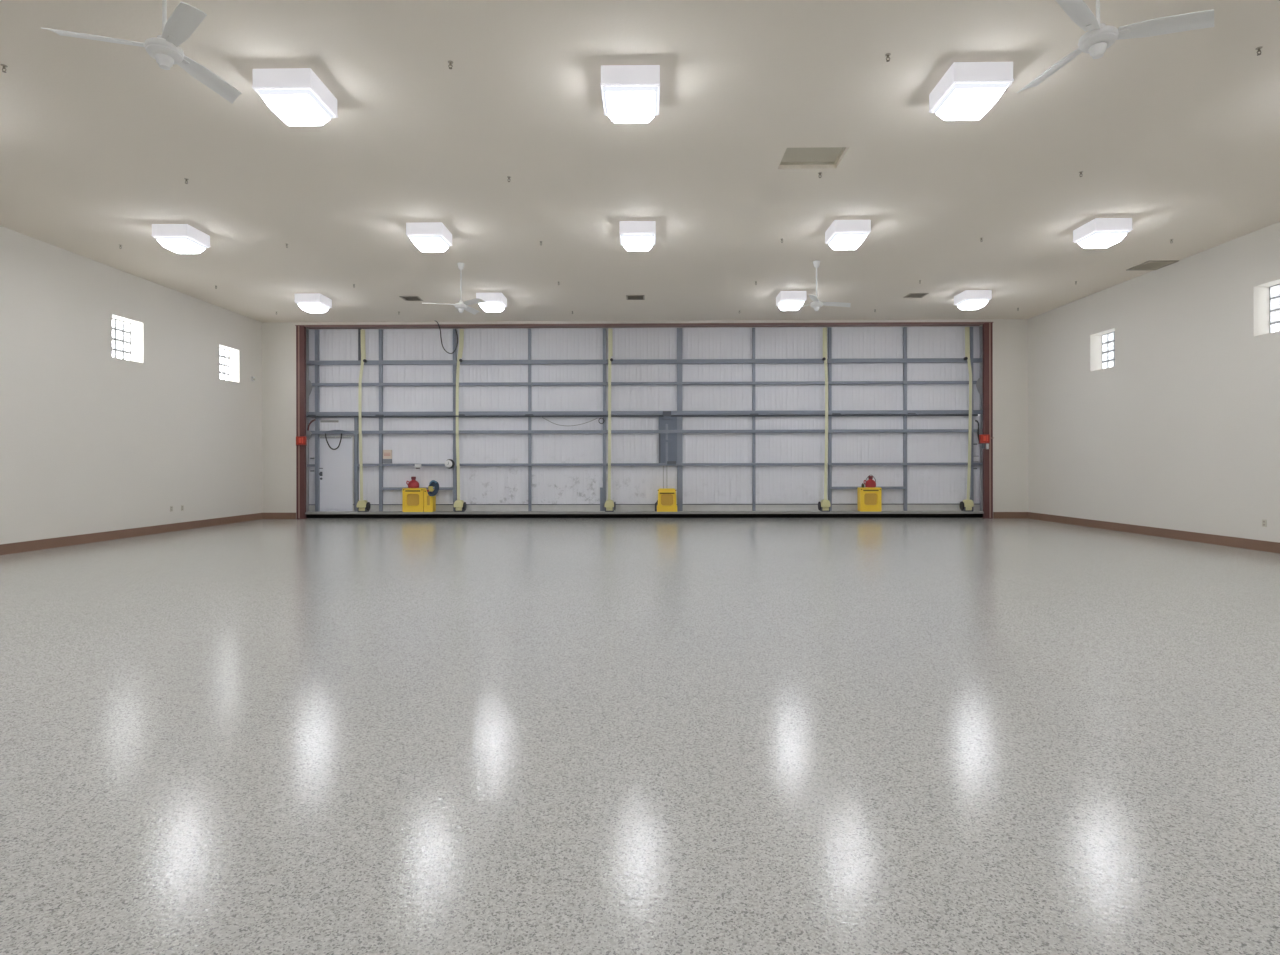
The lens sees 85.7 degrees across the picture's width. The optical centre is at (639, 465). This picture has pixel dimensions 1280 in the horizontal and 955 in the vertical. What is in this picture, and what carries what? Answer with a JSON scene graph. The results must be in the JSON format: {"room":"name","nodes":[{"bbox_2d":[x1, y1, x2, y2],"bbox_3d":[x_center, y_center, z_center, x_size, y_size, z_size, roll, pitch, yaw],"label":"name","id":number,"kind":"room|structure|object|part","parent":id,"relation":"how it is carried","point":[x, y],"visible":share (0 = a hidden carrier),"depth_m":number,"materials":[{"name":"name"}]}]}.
{"room":"aircraft hangar","nodes":[
{"label":"aircraft hangar","id":0,"kind":"room"},
{"bbox_2d":[0,226,261,543],"bbox_3d":[-10.535,-1.212,8.378,0.420,5.300,22.280,0,0,1],"label":"wall","id":1,"kind":"structure","parent":0,"point":[92,440],"depth_m":13.37,"materials":[{"name":"beige paint"}]},
{"bbox_2d":[112,318,130,360],"bbox_3d":[-10.557,-2.532,13.835,0.080,0.829,0.829,0,0,1],"label":"window","id":2,"kind":"structure","parent":1,"relation":"in","point":[121,330],"depth_m":13.99,"materials":[{"name":"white glass"}]},
{"bbox_2d":[0,513,262,554],"bbox_3d":[-10.313,1.351,8.075,0.022,0.172,21.080,0,0,1],"label":"baseboard","id":3,"kind":"structure","parent":1,"relation":"attached to","point":[10,548],"depth_m":13.45,"materials":[{"name":"brown wood"}]},
{"bbox_2d":[219,347,228,379],"bbox_3d":[-10.513,-2.532,17.172,0.080,0.829,0.829,0,0,1],"label":"window","id":4,"kind":"structure","parent":1,"relation":"in","point":[223,353],"depth_m":17.35,"materials":[{"name":"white glass"}]},
{"bbox_2d":[0,517,1279,954],"bbox_3d":[-0.065,1.519,8.242,21.312,0.200,22.280,0,0,1],"label":"floor","id":5,"kind":"structure","parent":0,"point":[938,735],"depth_m":3.51,"materials":[{"name":"grey concrete"}]},
{"bbox_2d":[0,0,1279,322],"bbox_3d":[-0.075,-4.031,8.242,21.312,0.300,22.280,0,0,1],"label":"ceiling","id":6,"kind":"structure","parent":0,"point":[1177,135],"depth_m":8.50,"materials":[{"name":"paint"}]},
{"bbox_2d":[1,64,7,72],"bbox_3d":[-6.148,-3.838,6.672,0.052,0.063,0.051,0,0,1],"label":"sprinkler","id":7,"kind":"object","parent":6,"relation":"attached to","point":[3,65],"visible":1,"depth_m":6.67,"materials":[{"name":"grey metal"}]},
{"bbox_2d":[42,0,241,103],"bbox_3d":[-3.532,-3.397,5.192,1.238,0.955,1.200,0,0,1],"label":"ceiling fan","id":8,"kind":"object","parent":6,"relation":"hanging from","point":[164,48],"visible":1,"depth_m":5.00,"materials":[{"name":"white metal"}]},
{"bbox_3d":[-3.893,-3.064,4.947,0.600,0.057,0.138,0,0,-18],"label":"blade","id":9,"kind":"part","parent":8,"relation":"part of","materials":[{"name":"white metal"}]},
{"bbox_3d":[-3.189,-3.065,4.800,0.600,0.057,0.138,0,0,42],"label":"blade","id":10,"kind":"part","parent":8,"relation":"part of","materials":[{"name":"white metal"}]},
{"bbox_3d":[-3.414,-3.065,5.483,0.138,0.057,0.600,0,0,12],"label":"blade","id":11,"kind":"part","parent":8,"relation":"part of","materials":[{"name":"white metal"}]},
{"bbox_2d":[151,224,210,253],"bbox_3d":[-7.525,-3.703,11.329,0.578,0.326,0.588,0,0,1],"label":"ceiling light","id":12,"kind":"object","parent":6,"relation":"attached to","point":[178,238],"visible":1,"depth_m":11.12,"materials":[{"name":"white plastic"}]},
{"bbox_2d":[252,68,337,125],"bbox_3d":[-3.491,-3.710,7.016,0.578,0.326,0.588,0,0,1],"label":"ceiling light","id":13,"kind":"object","parent":6,"relation":"attached to","point":[297,96],"visible":1,"depth_m":6.80,"materials":[{"name":"white plastic"}]},
{"bbox_2d":[294,294,331,312],"bbox_3d":[-7.467,-3.703,15.778,0.578,0.326,0.588,0,0,1],"label":"ceiling light","id":14,"kind":"object","parent":6,"relation":"attached to","point":[311,303],"visible":1,"depth_m":15.55,"materials":[{"name":"white plastic"}]},
{"bbox_2d":[399,296,423,300],"bbox_3d":[-5.280,-3.864,15.945,0.420,0.013,0.420,0,0,1],"label":"ceiling vent","id":15,"kind":"object","parent":6,"relation":"in","point":[406,298],"visible":1,"depth_m":15.93,"materials":[{"name":"grey metal"}]},
{"bbox_2d":[406,222,452,251],"bbox_3d":[-3.435,-3.710,11.275,0.578,0.326,0.588,0,0,1],"label":"ceiling light","id":16,"kind":"object","parent":6,"relation":"attached to","point":[427,237],"visible":1,"depth_m":11.04,"materials":[{"name":"white plastic"}]},
{"bbox_2d":[435,321,457,353],"bbox_3d":[-5.271,-3.462,18.669,0.645,0.844,0.253,0,0,-32],"label":"cable","id":17,"kind":"object","parent":6,"relation":"hanging from","point":[435,321],"visible":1,"depth_m":18.73,"materials":[{"name":"black plastic"}]},
{"bbox_2d":[422,262,484,314],"bbox_3d":[-3.462,-3.398,13.299,1.236,0.955,1.206,0,0,1],"label":"ceiling fan","id":18,"kind":"object","parent":6,"relation":"hanging from","point":[461,306],"visible":1,"depth_m":13.14,"materials":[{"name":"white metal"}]},
{"bbox_3d":[-3.818,-3.064,13.065,0.600,0.057,0.138,0,0,-17],"label":"blade","id":19,"kind":"part","parent":18,"relation":"part of","materials":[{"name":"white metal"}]},
{"bbox_3d":[-3.330,-3.065,13.593,0.138,0.057,0.600,0,0,13],"label":"blade","id":20,"kind":"part","parent":18,"relation":"part of","materials":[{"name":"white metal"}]},
{"bbox_3d":[-3.117,-3.065,12.907,0.600,0.057,0.138,0,0,43],"label":"blade","id":21,"kind":"part","parent":18,"relation":"part of","materials":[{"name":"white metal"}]},
{"bbox_2d":[476,293,506,311],"bbox_3d":[-3.377,-3.710,15.725,0.578,0.326,0.588,0,0,1],"label":"ceiling light","id":22,"kind":"object","parent":6,"relation":"attached to","point":[494,302],"visible":0.84,"depth_m":15.48,"materials":[{"name":"white plastic"}]},
{"bbox_2d":[600,65,659,123],"bbox_3d":[-0.091,-3.716,6.972,0.578,0.326,0.588,0,0,1],"label":"ceiling light","id":23,"kind":"object","parent":6,"relation":"attached to","point":[630,93],"visible":1,"depth_m":6.74,"materials":[{"name":"white plastic"}]},
{"bbox_2d":[626,295,644,299],"bbox_3d":[-0.104,-3.874,15.889,0.420,0.013,0.420,0,0,1],"label":"ceiling vent","id":24,"kind":"object","parent":6,"relation":"in","point":[628,297],"visible":1,"depth_m":15.88,"materials":[{"name":"grey metal"}]},
{"bbox_2d":[619,221,655,250],"bbox_3d":[-0.036,-3.716,11.231,0.578,0.326,0.588,0,0,1],"label":"ceiling light","id":25,"kind":"object","parent":6,"relation":"attached to","point":[634,235],"visible":1,"depth_m":10.98,"materials":[{"name":"white plastic"}]},
{"bbox_2d":[776,291,806,310],"bbox_3d":[3.422,-3.722,15.637,0.578,0.326,0.588,0,0,1],"label":"ceiling light","id":26,"kind":"object","parent":6,"relation":"attached to","point":[785,300],"visible":0.91,"depth_m":15.38,"materials":[{"name":"white plastic"}]},
{"bbox_2d":[780,147,845,164],"bbox_3d":[2.178,-3.965,8.727,0.759,0.050,0.606,0,0,1],"label":"access hatch","id":27,"kind":"object","parent":6,"relation":"attached to","point":[819,155],"visible":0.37,"depth_m":8.81,"materials":[{"name":"beige paint"}]},
{"bbox_2d":[785,260,850,310],"bbox_3d":[3.443,-3.410,13.027,1.204,0.955,1.245,0,0,1],"label":"ceiling fan","id":28,"kind":"object","parent":6,"relation":"hanging from","point":[816,304],"visible":1,"depth_m":13.09,"materials":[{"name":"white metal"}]},
{"bbox_3d":[3.207,-3.076,12.712,0.138,0.057,0.600,0,0,21],"label":"blade","id":29,"kind":"part","parent":28,"relation":"part of","materials":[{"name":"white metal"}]},
{"bbox_3d":[3.764,-3.078,13.167,0.600,0.057,0.138,0,0,-9],"label":"blade","id":30,"kind":"part","parent":28,"relation":"part of","materials":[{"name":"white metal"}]},
{"bbox_2d":[825,220,870,249],"bbox_3d":[3.364,-3.722,11.187,0.578,0.326,0.588,0,0,1],"label":"ceiling light","id":31,"kind":"object","parent":6,"relation":"attached to","point":[841,234],"visible":1,"depth_m":10.95,"materials":[{"name":"white plastic"}]},
{"bbox_2d":[885,53,890,61],"bbox_3d":[2.343,-3.854,6.519,0.052,0.063,0.051,0,0,1],"label":"sprinkler","id":32,"kind":"object","parent":6,"relation":"attached to","point":[887,54],"visible":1,"depth_m":6.51,"materials":[{"name":"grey metal"}]},
{"bbox_2d":[903,293,928,297],"bbox_3d":[6.300,-3.885,15.749,0.420,0.013,0.420,0,0,1],"label":"ceiling vent","id":33,"kind":"object","parent":6,"relation":"in","point":[910,295],"visible":1,"depth_m":15.74,"materials":[{"name":"grey metal"}]},
{"bbox_2d":[929,62,1013,120],"bbox_3d":[3.309,-3.722,6.928,0.578,0.326,0.588,0,0,1],"label":"ceiling light","id":34,"kind":"object","parent":6,"relation":"attached to","point":[967,91],"visible":1,"depth_m":6.71,"materials":[{"name":"white plastic"}]},
{"bbox_2d":[954,290,991,309],"bbox_3d":[7.511,-3.730,15.584,0.578,0.326,0.588,0,0,1],"label":"ceiling light","id":35,"kind":"object","parent":6,"relation":"attached to","point":[968,299],"visible":1,"depth_m":15.35,"materials":[{"name":"white plastic"}]},
{"bbox_2d":[1073,218,1132,248],"bbox_3d":[7.454,-3.730,11.134,0.578,0.326,0.588,0,0,1],"label":"ceiling light","id":36,"kind":"object","parent":6,"relation":"attached to","point":[1099,232],"visible":1,"depth_m":10.92,"materials":[{"name":"white plastic"}]},
{"bbox_2d":[1017,0,1213,92],"bbox_3d":[3.375,-3.410,5.036,1.238,0.955,1.215,0,0,1],"label":"ceiling fan","id":37,"kind":"object","parent":6,"relation":"hanging from","point":[1098,37],"visible":1,"depth_m":4.86,"materials":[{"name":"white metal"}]},
{"bbox_3d":[3.211,-3.077,5.367,0.138,0.057,0.600,0,0,-11],"label":"blade","id":38,"kind":"part","parent":37,"relation":"part of","materials":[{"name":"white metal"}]},
{"bbox_3d":[2.980,-3.076,4.686,0.600,0.057,0.138,0,0,-41],"label":"blade","id":39,"kind":"part","parent":37,"relation":"part of","materials":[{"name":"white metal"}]},
{"bbox_3d":[3.685,-3.077,4.826,0.600,0.057,0.138,0,0,19],"label":"blade","id":40,"kind":"part","parent":37,"relation":"part of","materials":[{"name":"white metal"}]},
{"bbox_2d":[1126,260,1178,270],"bbox_3d":[9.955,-3.892,13.416,0.580,0.013,0.620,0,0,1],"label":"ceiling vent","id":41,"kind":"object","parent":6,"relation":"in","point":[1148,265],"visible":1,"depth_m":13.42,"materials":[{"name":"grey metal"}]},
{"bbox_2d":[1255,46,1261,55],"bbox_3d":[5.767,-3.860,6.428,0.052,0.063,0.051,0,0,1],"label":"sprinkler","id":42,"kind":"object","parent":6,"relation":"attached to","point":[1260,47],"visible":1,"depth_m":6.42,"materials":[{"name":"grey metal"}]},
{"bbox_2d":[262,319,1027,512],"bbox_3d":[0.069,-1.232,18.931,21.312,5.300,0.900,0,0,1],"label":"wall","id":43,"kind":"structure","parent":0,"point":[1010,336],"depth_m":18.49,"materials":[{"name":"beige paint"}]},
{"bbox_2d":[263,513,295,518],"bbox_3d":[-9.728,1.350,18.597,0.919,0.172,0.022,0,0,1],"label":"baseboard","id":44,"kind":"structure","parent":43,"relation":"attached to","point":[265,515],"depth_m":18.58,"materials":[{"name":"brown wood"}]},
{"bbox_2d":[296,326,307,518],"bbox_3d":[-9.140,-1.169,18.760,0.239,5.208,0.360,0,0,1],"label":"column","id":45,"kind":"structure","parent":43,"relation":"attached to","point":[300,330],"depth_m":18.60,"materials":[{"name":"brown metal"}]},
{"bbox_2d":[296,436,306,445],"bbox_3d":[-9.103,-0.665,18.534,0.270,0.242,0.105,0,0,1],"label":"control box","id":46,"kind":"object","parent":45,"relation":"attached to","point":[300,440],"visible":1,"depth_m":18.50,"materials":[{"name":"red plastic"}]},
{"bbox_2d":[295,322,992,328],"bbox_3d":[0.057,-3.785,18.625,18.687,0.050,0.312,0,0,1],"label":"beam","id":47,"kind":"structure","parent":43,"relation":"attached to","point":[846,324],"depth_m":18.54,"materials":[{"name":"metal"}]},
{"bbox_2d":[305,326,983,517],"bbox_3d":[0.063,-1.185,18.771,18.643,5.206,0.500,0,0,1],"label":"door","id":48,"kind":"structure","parent":43,"relation":"in","point":[731,420],"depth_m":18.92,"materials":[{"name":"grey metal"}]},
{"bbox_3d":[-9.180,-1.244,19.009,0.082,5.002,0.092,0,0,1],"label":"post","id":49,"kind":"part","parent":48,"relation":"part of","materials":[{"name":"grey metal"}]},
{"bbox_3d":[-9.069,-0.838,18.939,0.140,0.280,0.020,0,0,1],"label":"plate","id":50,"kind":"part","parent":48,"relation":"part of","materials":[{"name":"grey metal"}]},
{"bbox_3d":[-9.071,-2.116,18.952,0.140,0.450,0.025,0,0,1],"label":"plate","id":51,"kind":"part","parent":48,"relation":"part of","materials":[{"name":"grey metal"}]},
{"bbox_3d":[-8.890,-1.244,19.005,0.087,5.002,0.092,0,0,1],"label":"post","id":52,"kind":"part","parent":48,"relation":"part of","materials":[{"name":"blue metal"}]},
{"bbox_2d":[325,433,341,449],"bbox_3d":[-8.400,-0.663,18.898,0.480,0.456,0.067,0,0,1],"label":"cable","id":53,"kind":"object","parent":48,"relation":"hanging from","point":[325,433],"visible":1,"depth_m":18.88,"materials":[{"name":"black plastic"}]},
{"bbox_3d":[-8.391,0.238,19.062,0.922,2.061,0.047,0,0,1],"label":"personnel door","id":54,"kind":"part","parent":48,"relation":"part of","materials":[{"name":"white paint"}]},
{"bbox_3d":[-8.389,0.224,19.032,1.007,2.100,0.022,0,0,1],"label":"frame","id":55,"kind":"part","parent":48,"relation":"part of","materials":[{"name":"white metal"}]},
{"bbox_3d":[-7.802,-0.045,18.991,0.085,2.599,0.092,0,0,1],"label":"post","id":56,"kind":"part","parent":48,"relation":"part of","materials":[{"name":"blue metal"}]},
{"bbox_3d":[-7.709,-3.311,18.990,0.055,0.926,0.092,0,0,1],"label":"post","id":57,"kind":"part","parent":48,"relation":"part of","materials":[{"name":"grey metal"}]},
{"bbox_2d":[357,329,369,511],"bbox_3d":[-7.536,-1.237,18.792,0.334,4.983,0.305,0,0,1],"label":"strap","id":58,"kind":"object","parent":48,"relation":"attached to","point":[362,505],"visible":1,"depth_m":18.88,"materials":[{"name":"yellow fabric"}]},
{"bbox_3d":[-7.128,-1.248,18.982,0.079,5.002,0.092,0,0,1],"label":"post","id":59,"kind":"part","parent":48,"relation":"part of","materials":[{"name":"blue metal"}]},
{"bbox_2d":[383,450,391,462],"bbox_3d":[-6.948,-0.252,18.988,0.231,0.371,0.072,0,0,1],"label":"plate","id":60,"kind":"object","parent":48,"relation":"on","point":[387,454],"visible":1,"depth_m":18.96,"materials":[{"name":"grey plastic"}]},
{"bbox_3d":[-6.948,-0.314,18.993,0.231,0.247,0.062,0,0,1],"label":"plate","id":61,"kind":"part","parent":60,"relation":"part of","materials":[{"name":"white paper"}]},
{"bbox_2d":[383,459,391,462],"bbox_3d":[-6.948,-0.127,18.988,0.231,0.119,0.072,0,0,1],"label":"tray","id":62,"kind":"object","parent":60,"relation":"on","point":[384,460],"depth_m":18.95,"materials":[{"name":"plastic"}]},
{"bbox_2d":[402,488,425,511],"bbox_3d":[-6.132,0.929,18.750,0.564,0.644,0.272,0,0,1],"label":"equipment box","id":63,"kind":"object","parent":48,"relation":"on","point":[412,498],"visible":1,"depth_m":18.63,"materials":[{"name":"plastic"}]},
{"bbox_2d":[406,477,418,487],"bbox_3d":[-6.154,0.450,18.757,0.299,0.310,0.300,0,0,43],"label":"jug","id":64,"kind":"object","parent":63,"relation":"on","point":[413,483],"visible":1,"depth_m":18.66,"materials":[{"name":"plastic"}]},
{"bbox_2d":[407,494,418,504],"bbox_3d":[-6.133,0.916,18.665,0.336,0.309,0.021,0,0,1],"label":"grille","id":65,"kind":"object","parent":63,"relation":"attached to","point":[412,499],"depth_m":18.66,"materials":[{"name":"yellow metal"}]},
{"bbox_3d":[-6.105,0.629,18.958,2.041,0.071,0.110,0,0,1],"label":"rail","id":66,"kind":"part","parent":48,"relation":"part of","materials":[{"name":"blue metal"}]},
{"bbox_2d":[424,489,435,511],"bbox_3d":[-5.711,0.948,18.748,0.241,0.606,0.266,0,0,1],"label":"equipment box","id":67,"kind":"object","parent":48,"relation":"on","point":[429,501],"visible":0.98,"depth_m":18.62,"materials":[{"name":"plastic"}]},
{"bbox_2d":[427,480,438,495],"bbox_3d":[-5.556,0.606,18.531,0.312,0.442,0.151,0,0,1],"label":"coil","id":68,"kind":"object","parent":67,"relation":"hanging from","point":[433,483],"visible":1,"depth_m":18.50,"materials":[{"name":"blue plastic"}]},
{"bbox_2d":[445,459,454,468],"bbox_3d":[-5.203,-0.051,18.865,0.265,0.259,0.076,0,0,1],"label":"round dial","id":69,"kind":"object","parent":48,"relation":"attached to","point":[449,463],"visible":1,"depth_m":18.84,"materials":[{"name":"white plastic"}]},
{"bbox_3d":[-5.085,-1.251,18.956,0.082,5.002,0.092,0,0,1],"label":"post","id":70,"kind":"part","parent":48,"relation":"part of","materials":[{"name":"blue metal"}]},
{"bbox_2d":[454,329,465,511],"bbox_3d":[-4.888,-1.241,18.758,0.302,4.983,0.305,0,0,1],"label":"strap","id":71,"kind":"object","parent":48,"relation":"attached to","point":[460,505],"visible":1,"depth_m":18.84,"materials":[{"name":"yellow fabric"}]},
{"bbox_3d":[-3.023,-1.255,18.929,0.076,5.002,0.092,0,0,1],"label":"post","id":72,"kind":"part","parent":48,"relation":"part of","materials":[{"name":"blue metal"}]},
{"bbox_2d":[542,417,596,425],"bbox_3d":[-1.931,-1.215,18.826,1.555,0.272,0.036,0,0,1],"label":"wire","id":73,"kind":"object","parent":48,"relation":"hanging from","point":[542,417],"visible":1,"depth_m":18.81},
{"bbox_3d":[-1.034,0.919,18.903,0.115,0.647,0.092,0,0,1],"label":"post","id":74,"kind":"part","parent":48,"relation":"part of","materials":[{"name":"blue metal"}]},
{"bbox_3d":[-0.975,-1.259,18.902,0.079,5.002,0.092,0,0,1],"label":"post","id":75,"kind":"part","parent":48,"relation":"part of","materials":[{"name":"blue metal"}]},
{"bbox_2d":[604,328,615,511],"bbox_3d":[-0.812,-1.249,18.705,0.302,4.983,0.305,0,0,1],"label":"strap","id":76,"kind":"object","parent":48,"relation":"attached to","point":[610,506],"visible":1,"depth_m":18.79,"materials":[{"name":"yellow fabric"}]},
{"bbox_3d":[0.063,-2.584,18.969,18.643,2.408,0.064,0,0,1],"label":"panel","id":77,"kind":"part","parent":48,"relation":"part of","materials":[{"name":"white metal"}]},
{"bbox_3d":[0.073,-0.933,18.878,18.436,0.087,0.110,0,0,1],"label":"rail","id":78,"kind":"part","parent":48,"relation":"part of","materials":[{"name":"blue metal"}]},
{"bbox_3d":[0.072,-2.249,18.878,18.272,0.079,0.110,0,0,1],"label":"rail","id":79,"kind":"part","parent":48,"relation":"part of","materials":[{"name":"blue metal"}]},
{"bbox_3d":[0.070,-2.847,18.878,18.436,0.115,0.110,0,0,1],"label":"rail","id":80,"kind":"part","parent":48,"relation":"part of","materials":[{"name":"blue metal"}]},
{"bbox_3d":[0.068,-0.150,18.969,18.643,2.416,0.064,0,0,1],"label":"panel","id":81,"kind":"part","parent":48,"relation":"part of","materials":[{"name":"white metal"}]},
{"bbox_3d":[0.070,1.173,18.965,18.643,0.217,0.072,0,0,1],"label":"kick panel","id":82,"kind":"part","parent":48,"relation":"part of","materials":[{"name":"metal"}]},
{"bbox_3d":[0.072,-1.441,18.863,18.436,0.104,0.140,0,0,1],"label":"rail","id":83,"kind":"part","parent":48,"relation":"part of","materials":[{"name":"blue metal"}]},
{"bbox_2d":[657,488,676,511],"bbox_3d":[0.730,0.927,18.661,0.550,0.624,0.272,0,0,1],"label":"equipment box","id":84,"kind":"object","parent":48,"relation":"on","point":[666,497],"visible":1,"depth_m":18.54,"materials":[{"name":"plastic"}]},
{"bbox_2d":[661,494,672,504],"bbox_3d":[0.729,0.914,18.576,0.328,0.300,0.021,0,0,1],"label":"grille","id":85,"kind":"object","parent":84,"relation":"attached to","point":[666,499],"depth_m":18.57,"materials":[{"name":"yellow metal"}]},
{"bbox_3d":[0.767,-0.713,18.849,0.516,1.306,0.026,0,0,1],"label":"mount plate","id":86,"kind":"part","parent":48,"relation":"part of","materials":[{"name":"metal"}]},
{"bbox_3d":[0.763,-0.035,18.869,17.060,0.068,0.110,0,0,1],"label":"rail","id":87,"kind":"part","parent":48,"relation":"part of","materials":[{"name":"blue metal"}]},
{"bbox_3d":[1.087,-1.262,18.875,0.148,5.002,0.092,0,0,1],"label":"post","id":88,"kind":"part","parent":48,"relation":"part of","materials":[{"name":"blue metal"}]},
{"bbox_3d":[3.110,-1.266,18.849,0.076,5.002,0.092,0,0,1],"label":"post","id":89,"kind":"part","parent":48,"relation":"part of","materials":[{"name":"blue metal"}]},
{"bbox_2d":[818,327,830,511],"bbox_3d":[4.961,-1.259,18.630,0.292,4.983,0.305,0,0,1],"label":"strap","id":90,"kind":"object","parent":48,"relation":"attached to","point":[824,505],"visible":1,"depth_m":18.71,"materials":[{"name":"yellow fabric"}]},
{"bbox_3d":[5.178,-1.270,18.822,0.079,5.002,0.092,0,0,1],"label":"post","id":91,"kind":"part","parent":48,"relation":"part of","materials":[{"name":"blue metal"}]},
{"bbox_3d":[6.205,0.605,18.798,2.047,0.071,0.110,0,0,1],"label":"rail","id":92,"kind":"part","parent":48,"relation":"part of","materials":[{"name":"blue metal"}]},
{"bbox_2d":[857,487,881,511],"bbox_3d":[6.183,0.907,18.590,0.565,0.644,0.272,0,0,1],"label":"equipment box","id":93,"kind":"object","parent":48,"relation":"on","point":[868,499],"visible":1,"depth_m":18.47,"materials":[{"name":"plastic"}]},
{"bbox_2d":[864,475,875,487],"bbox_3d":[6.215,0.413,18.596,0.284,0.342,0.285,0,0,43],"label":"jug","id":94,"kind":"object","parent":93,"relation":"on","point":[870,483],"visible":1,"depth_m":18.51,"materials":[{"name":"plastic"}]},
{"bbox_2d":[864,493,876,504],"bbox_3d":[6.182,0.895,18.505,0.336,0.309,0.021,0,0,1],"label":"grille","id":95,"kind":"object","parent":93,"relation":"attached to","point":[869,498],"depth_m":18.50,"materials":[{"name":"yellow metal"}]},
{"bbox_3d":[7.225,-1.274,18.796,0.079,5.002,0.092,0,0,1],"label":"post","id":96,"kind":"part","parent":48,"relation":"part of","materials":[{"name":"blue metal"}]},
{"bbox_2d":[959,327,973,511],"bbox_3d":[8.809,-1.266,18.579,0.352,4.983,0.305,0,0,1],"label":"strap","id":97,"kind":"object","parent":48,"relation":"attached to","point":[967,505],"visible":1,"depth_m":18.66,"materials":[{"name":"yellow fabric"}]},
{"bbox_3d":[9.015,-1.277,18.772,0.079,5.002,0.092,0,0,1],"label":"post","id":98,"kind":"part","parent":48,"relation":"part of","materials":[{"name":"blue metal"}]},
{"bbox_3d":[9.191,-2.149,18.715,0.140,0.450,0.025,0,0,1],"label":"plate","id":99,"kind":"part","parent":48,"relation":"part of","materials":[{"name":"grey metal"}]},
{"bbox_3d":[9.290,-1.277,18.769,0.060,5.002,0.092,0,0,1],"label":"post","id":100,"kind":"part","parent":48,"relation":"part of","materials":[{"name":"grey metal"}]},
{"bbox_2d":[982,323,992,517],"bbox_3d":[9.264,-1.202,18.521,0.239,5.208,0.360,0,0,1],"label":"column","id":101,"kind":"structure","parent":43,"relation":"attached to","point":[987,327],"depth_m":18.36,"materials":[{"name":"brown metal"}]},
{"bbox_2d":[978,434,993,448],"bbox_3d":[9.189,-0.635,18.297,0.378,0.390,0.105,0,0,1],"label":"control box","id":102,"kind":"object","parent":101,"relation":"attached to","point":[984,439],"visible":1,"depth_m":18.26,"materials":[{"name":"red plastic"}]},
{"bbox_2d":[993,512,1027,517],"bbox_3d":[9.860,1.315,18.342,0.926,0.172,0.022,0,0,1],"label":"baseboard","id":103,"kind":"structure","parent":43,"relation":"attached to","point":[995,514],"depth_m":18.33,"materials":[{"name":"brown wood"}]},
{"bbox_2d":[1028,222,1279,542],"bbox_3d":[10.395,-1.250,8.105,0.420,5.300,22.280,0,0,1],"label":"wall","id":104,"kind":"structure","parent":0,"point":[1182,433],"depth_m":13.39,"materials":[{"name":"beige paint"}]},
{"bbox_2d":[1102,331,1114,368],"bbox_3d":[10.577,-2.570,15.336,0.080,0.829,0.829,0,0,1],"label":"window","id":105,"kind":"structure","parent":104,"relation":"in","point":[1108,340],"depth_m":15.52,"materials":[{"name":"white glass"}]},
{"bbox_2d":[1028,512,1279,552],"bbox_3d":[10.175,1.314,7.808,0.022,0.172,21.080,0,0,1],"label":"baseboard","id":106,"kind":"structure","parent":104,"relation":"attached to","point":[1268,546],"depth_m":13.34,"materials":[{"name":"brown wood"}]},
{"bbox_2d":[1262,519,1266,526],"bbox_3d":[10.225,0.941,11.304,0.012,0.120,0.076,0,0,1],"label":"wall outlet","id":107,"kind":"object","parent":104,"relation":"attached to","point":[1264,522],"visible":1,"depth_m":11.29,"materials":[{"name":"white plastic"}]},
{"bbox_2d":[1270,284,1279,332],"bbox_3d":[10.521,-2.570,11.083,0.080,0.829,0.829,0,0,1],"label":"window","id":108,"kind":"structure","parent":104,"relation":"in","point":[1275,289],"depth_m":11.39,"materials":[{"name":"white glass"}]}
]}

